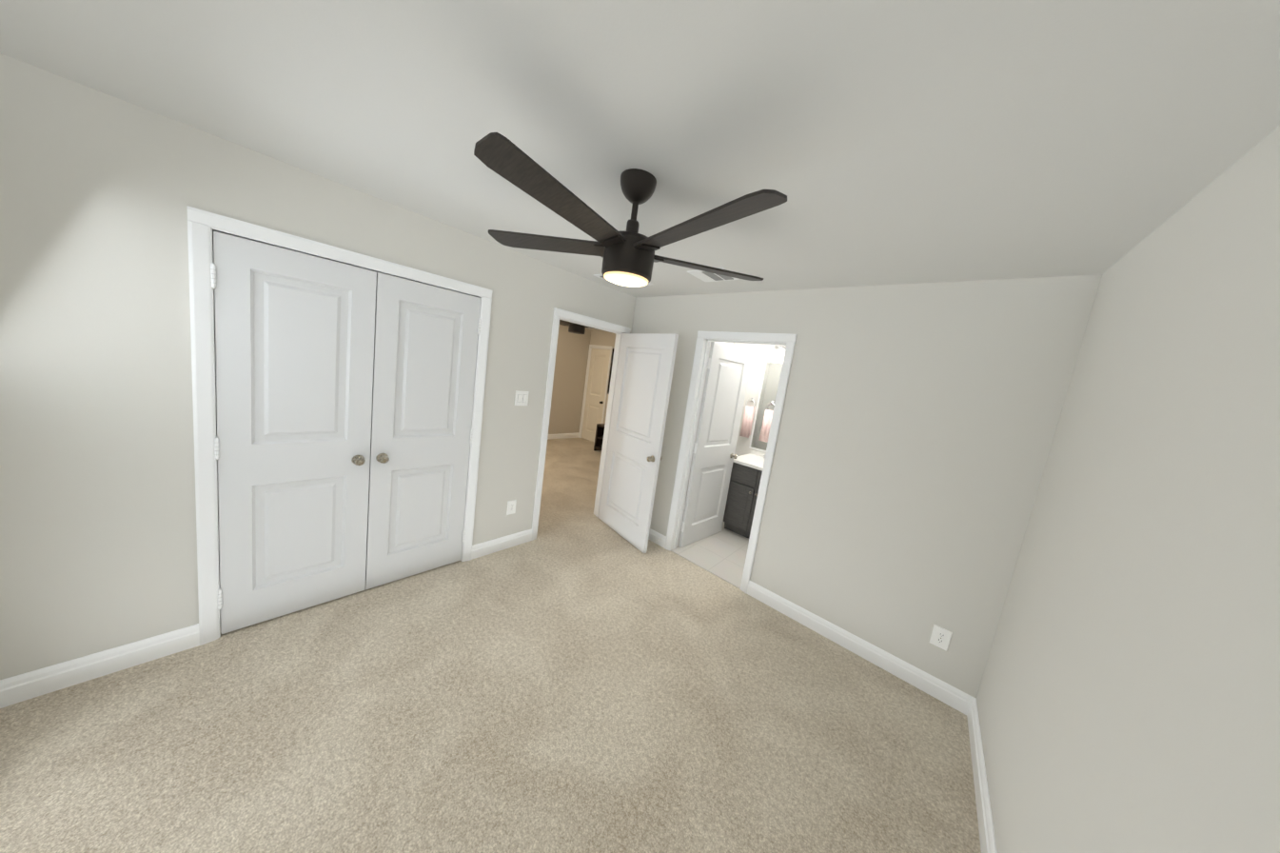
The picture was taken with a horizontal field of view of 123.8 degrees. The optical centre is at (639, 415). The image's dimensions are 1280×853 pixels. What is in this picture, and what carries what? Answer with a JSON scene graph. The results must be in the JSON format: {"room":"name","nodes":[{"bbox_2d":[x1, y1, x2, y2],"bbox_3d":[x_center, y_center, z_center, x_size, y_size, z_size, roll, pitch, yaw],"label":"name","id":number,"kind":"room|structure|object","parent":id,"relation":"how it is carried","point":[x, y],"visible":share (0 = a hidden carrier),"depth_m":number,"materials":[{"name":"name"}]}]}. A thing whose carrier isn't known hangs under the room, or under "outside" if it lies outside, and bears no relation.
{"room":"empty bedroom","nodes":[
{"label":"empty bedroom","id":0,"kind":"room"},
{"bbox_2d":[0,53,636,679],"bbox_3d":[-1.404,-0.050,2.473,0.120,2.440,3.520,14,10,40],"label":"wall","id":1,"kind":"structure","parent":0,"point":[99,190],"depth_m":1.45,"materials":[{"name":"white paint"}]},
{"bbox_2d":[0,623,199,708],"bbox_3d":[-2.404,1.114,1.550,0.016,0.114,0.501,14,10,40],"label":"baseboard","id":2,"kind":"structure","parent":1,"relation":"attached to","point":[25,686],"depth_m":1.52,"materials":[{"name":"white paint"}]},
{"bbox_2d":[471,528,531,559],"bbox_3d":[-1.182,1.103,2.958,0.016,0.114,0.544,14,10,40],"label":"baseboard","id":3,"kind":"structure","parent":1,"relation":"attached to","point":[490,546],"depth_m":2.93,"materials":[{"name":"white paint"}]},
{"bbox_2d":[506,499,516,514],"bbox_3d":[-1.109,0.794,2.959,0.008,0.124,0.082,14,10,40],"label":"electrical outlet","id":4,"kind":"object","parent":1,"relation":"attached to","point":[511,506],"visible":1,"depth_m":2.95,"materials":[{"name":"white plastic"}]},
{"bbox_2d":[514,390,529,405],"bbox_3d":[-0.978,-0.142,2.837,0.010,0.124,0.116,14,10,40],"label":"switch plate","id":5,"kind":"object","parent":1,"relation":"attached to","point":[521,398],"visible":1,"depth_m":2.83,"materials":[{"name":"white plastic"}]},
{"bbox_2d":[0,437,981,852],"bbox_3d":[-0.877,1.167,3.628,6.710,0.100,5.940,14,10,40],"label":"floor carpet","id":6,"kind":"object","parent":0,"point":[577,676],"visible":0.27,"depth_m":1.54,"materials":[{"name":"beige carpet"}]},
{"bbox_2d":[186,205,492,645],"bbox_3d":[-1.717,0.137,2.166,0.124,2.065,1.250,14,10,40],"label":"door frame","id":7,"kind":"structure","parent":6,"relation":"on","point":[212,229],"depth_m":1.74,"materials":[{"name":"white paint"}]},
{"bbox_2d":[210,231,376,633],"bbox_3d":[-1.867,0.160,1.889,0.098,2.026,0.610,14,10,40],"label":"closet door","id":8,"kind":"structure","parent":7,"relation":"attached to","point":[294,337],"depth_m":1.86,"materials":[{"name":"white paint"}]},
{"bbox_2d":[365,272,481,589],"bbox_3d":[-1.464,0.156,2.354,0.098,2.026,0.610,14,10,40],"label":"closet door","id":9,"kind":"structure","parent":7,"relation":"attached to","point":[425,341],"depth_m":2.33,"materials":[{"name":"white paint"}]},
{"bbox_2d":[531,307,630,540],"bbox_3d":[-0.611,0.127,3.441,0.124,2.065,0.852,14,10,40],"label":"door frame","id":10,"kind":"structure","parent":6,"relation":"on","point":[619,334],"depth_m":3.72,"materials":[{"name":"white paint"}]},
{"bbox_2d":[581,348,610,442],"bbox_3d":[-0.990,-0.438,7.473,0.604,2.026,0.098,14,10,40],"label":"room door","id":11,"kind":"structure","parent":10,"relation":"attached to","point":[596,386],"depth_m":7.49,"materials":[{"name":"beige paint"}]},
{"bbox_2d":[598,333,678,552],"bbox_3d":[-0.068,0.217,3.389,0.162,2.026,0.816,2,9,-39],"label":"hall door","id":12,"kind":"structure","parent":10,"relation":"attached to","point":[642,384],"depth_m":3.32,"materials":[{"name":"white paint"}]},
{"bbox_2d":[593,423,605,450],"bbox_3d":[-0.215,0.561,6.518,1.430,0.540,0.440,14,10,40],"label":"console table","id":13,"kind":"object","parent":6,"relation":"on","point":[600,431],"visible":0.12,"depth_m":6.82,"materials":[{"name":"black wood"}]},
{"bbox_2d":[664,330,797,593],"bbox_3d":[0.750,0.371,3.018,0.767,2.065,0.124,14,10,40],"label":"door frame","id":14,"kind":"structure","parent":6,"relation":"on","point":[690,435],"depth_m":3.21,"materials":[{"name":"white paint"}]},
{"bbox_2d":[678,341,752,547],"bbox_3d":[0.789,0.317,3.534,0.731,2.026,0.162,1,10,-44],"label":"bathroom door","id":15,"kind":"structure","parent":14,"relation":"attached to","point":[722,402],"depth_m":3.48,"materials":[{"name":"white paint"}]},
{"bbox_2d":[548,324,590,433],"bbox_3d":[-2.568,-0.699,6.259,0.120,2.440,3.920,14,10,40],"label":"wall","id":16,"kind":"structure","parent":0,"point":[569,379],"depth_m":7.36,"materials":[{"name":"beige paint"}]},
{"bbox_2d":[547,432,578,439],"bbox_3d":[-2.637,0.456,6.408,0.016,0.114,3.800,14,10,40],"label":"baseboard","id":17,"kind":"structure","parent":16,"relation":"attached to","point":[561,436],"depth_m":7.47,"materials":[{"name":"white paint"}]},
{"bbox_2d":[590,329,616,423],"bbox_3d":[0.149,-0.363,6.578,3.870,2.440,0.120,14,10,40],"label":"wall","id":18,"kind":"structure","parent":0,"point":[598,337],"depth_m":7.29,"materials":[{"name":"beige paint"}]},
{"bbox_2d":[607,348,614,393],"bbox_3d":[0.007,-0.772,6.580,1.655,0.935,0.056,14,10,40],"label":"television","id":19,"kind":"object","parent":18,"relation":"attached to","point":[610,370],"visible":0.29,"depth_m":7.08,"materials":[{"name":"black"}]},
{"bbox_2d":[0,0,1279,330],"bbox_3d":[-0.530,-1.328,3.307,6.710,0.100,5.940,14,10,40],"label":"ceiling","id":20,"kind":"structure","parent":0,"point":[902,141],"depth_m":1.00,"materials":[{"name":"white paint"}]},
{"bbox_2d":[559,319,597,334],"bbox_3d":[-0.771,-1.257,4.423,1.280,0.388,1.240,14,10,40],"label":"fan","id":21,"kind":"object","parent":20,"relation":"hanging from","point":[573,327],"visible":0.23,"depth_m":4.33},
{"bbox_2d":[593,273,653,287],"bbox_3d":[-0.140,-1.171,2.953,0.370,0.012,0.370,14,10,40],"label":"ceiling vent","id":22,"kind":"object","parent":20,"relation":"in","point":[600,275],"visible":0.02,"depth_m":2.96,"materials":[{"name":"white metal"}]},
{"bbox_2d":[473,132,787,286],"bbox_3d":[-0.031,-0.753,1.374,1.268,0.405,1.266,14,10,40],"label":"fan","id":23,"kind":"object","parent":20,"relation":"hanging from","point":[629,257],"visible":1,"depth_m":1.24,"materials":[{"name":"black metal"}]},
{"bbox_2d":[687,267,739,281],"bbox_3d":[0.531,-1.017,2.485,0.285,0.012,0.260,14,10,40],"label":"ceiling vent","id":24,"kind":"object","parent":20,"relation":"in","point":[704,276],"visible":0.73,"depth_m":2.49,"materials":[{"name":"white metal"}]},
{"bbox_2d":[684,341,733,504],"bbox_3d":[0.877,0.016,4.427,0.120,2.440,2.180,14,10,40],"label":"wall","id":25,"kind":"structure","parent":0,"point":[729,344],"depth_m":4.23,"materials":[{"name":"white paint"}]},
{"bbox_2d":[670,515,748,588],"bbox_3d":[1.365,1.456,3.386,2.480,0.006,1.470,14,10,40],"label":"floor","id":26,"kind":"structure","parent":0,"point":[721,554],"depth_m":3.37,"materials":[{"name":"white tile"}]},
{"bbox_2d":[723,462,762,538],"bbox_3d":[1.394,0.977,3.926,0.650,0.820,0.605,14,10,40],"label":"vanity cabinet","id":27,"kind":"object","parent":26,"relation":"on","point":[741,498],"visible":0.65,"depth_m":3.79,"materials":[{"name":"grey wood"}]},
{"bbox_2d":[733,449,765,471],"bbox_3d":[1.457,0.532,3.870,0.680,0.085,0.603,14,10,40],"label":"countertop","id":28,"kind":"structure","parent":27,"relation":"on","point":[754,459],"depth_m":3.90,"materials":[{"name":"white stone"}]},
{"bbox_2d":[733,342,786,455],"bbox_3d":[2.097,0.267,3.794,2.600,2.440,0.120,14,10,40],"label":"wall","id":29,"kind":"structure","parent":0,"point":[761,354],"depth_m":4.29,"materials":[{"name":"white paint"}]},
{"bbox_2d":[739,397,755,437],"bbox_3d":[1.365,0.023,4.308,0.134,0.500,0.059,14,10,40],"label":"towel","id":30,"kind":"object","parent":29,"relation":"attached to","point":[747,423],"visible":0.98,"depth_m":4.29,"materials":[{"name":"pink fabric"}]},
{"bbox_2d":[748,360,782,452],"bbox_3d":[1.723,-0.067,4.026,0.714,1.101,0.014,14,10,40],"label":"bathroom mirror","id":31,"kind":"object","parent":29,"relation":"attached to","point":[770,381],"visible":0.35,"depth_m":4.19,"materials":[{"name":"clear glass"}]},
{"bbox_2d":[758,400,774,442],"bbox_3d":[1.550,0.070,4.138,0.134,0.500,0.059,14,10,40],"label":"towel","id":32,"kind":"object","parent":29,"relation":"attached to","point":[766,425],"visible":0.88,"depth_m":4.13,"materials":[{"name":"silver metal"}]},
{"bbox_2d":[774,345,785,354],"bbox_3d":[1.775,-0.735,3.894,0.520,0.104,0.136,14,10,40],"label":"sconce","id":33,"kind":"object","parent":29,"relation":"attached to","point":[778,348],"visible":0.23,"depth_m":4.00,"materials":[{"name":"silver metal"}]},
{"bbox_2d":[631,274,1102,698],"bbox_3d":[0.966,0.234,2.828,3.290,2.440,0.120,14,10,40],"label":"wall","id":34,"kind":"structure","parent":0,"point":[917,427],"depth_m":2.14,"materials":[{"name":"white paint"}]},
{"bbox_2d":[648,528,666,548],"bbox_3d":[-0.059,1.171,3.636,0.838,0.114,0.016,14,10,40],"label":"baseboard","id":35,"kind":"structure","parent":34,"relation":"attached to","point":[654,535],"depth_m":3.43,"materials":[{"name":"white paint"}]},
{"bbox_2d":[747,580,966,712],"bbox_3d":[1.385,1.533,2.385,1.333,0.114,0.016,14,10,40],"label":"baseboard","id":36,"kind":"structure","parent":34,"relation":"attached to","point":[923,680],"depth_m":2.27,"materials":[{"name":"white paint"}]},
{"bbox_2d":[929,624,952,650],"bbox_3d":[1.791,1.323,2.036,0.084,0.124,0.008,14,10,40],"label":"electrical outlet","id":37,"kind":"object","parent":34,"relation":"attached to","point":[940,637],"visible":1,"depth_m":2.03,"materials":[{"name":"white plastic"}]},
{"bbox_2d":[976,125,1279,852],"bbox_3d":[0.950,0.540,0.434,0.120,2.440,3.520,14,10,40],"label":"wall","id":38,"kind":"structure","parent":0,"point":[1128,698],"depth_m":0.85,"materials":[{"name":"white paint"}]},
{"bbox_2d":[963,693,997,852],"bbox_3d":[0.780,1.670,0.671,0.016,0.114,3.400,14,10,40],"label":"baseboard","id":39,"kind":"structure","parent":38,"relation":"attached to","point":[987,838],"depth_m":1.54,"materials":[{"name":"white paint"}]}
]}

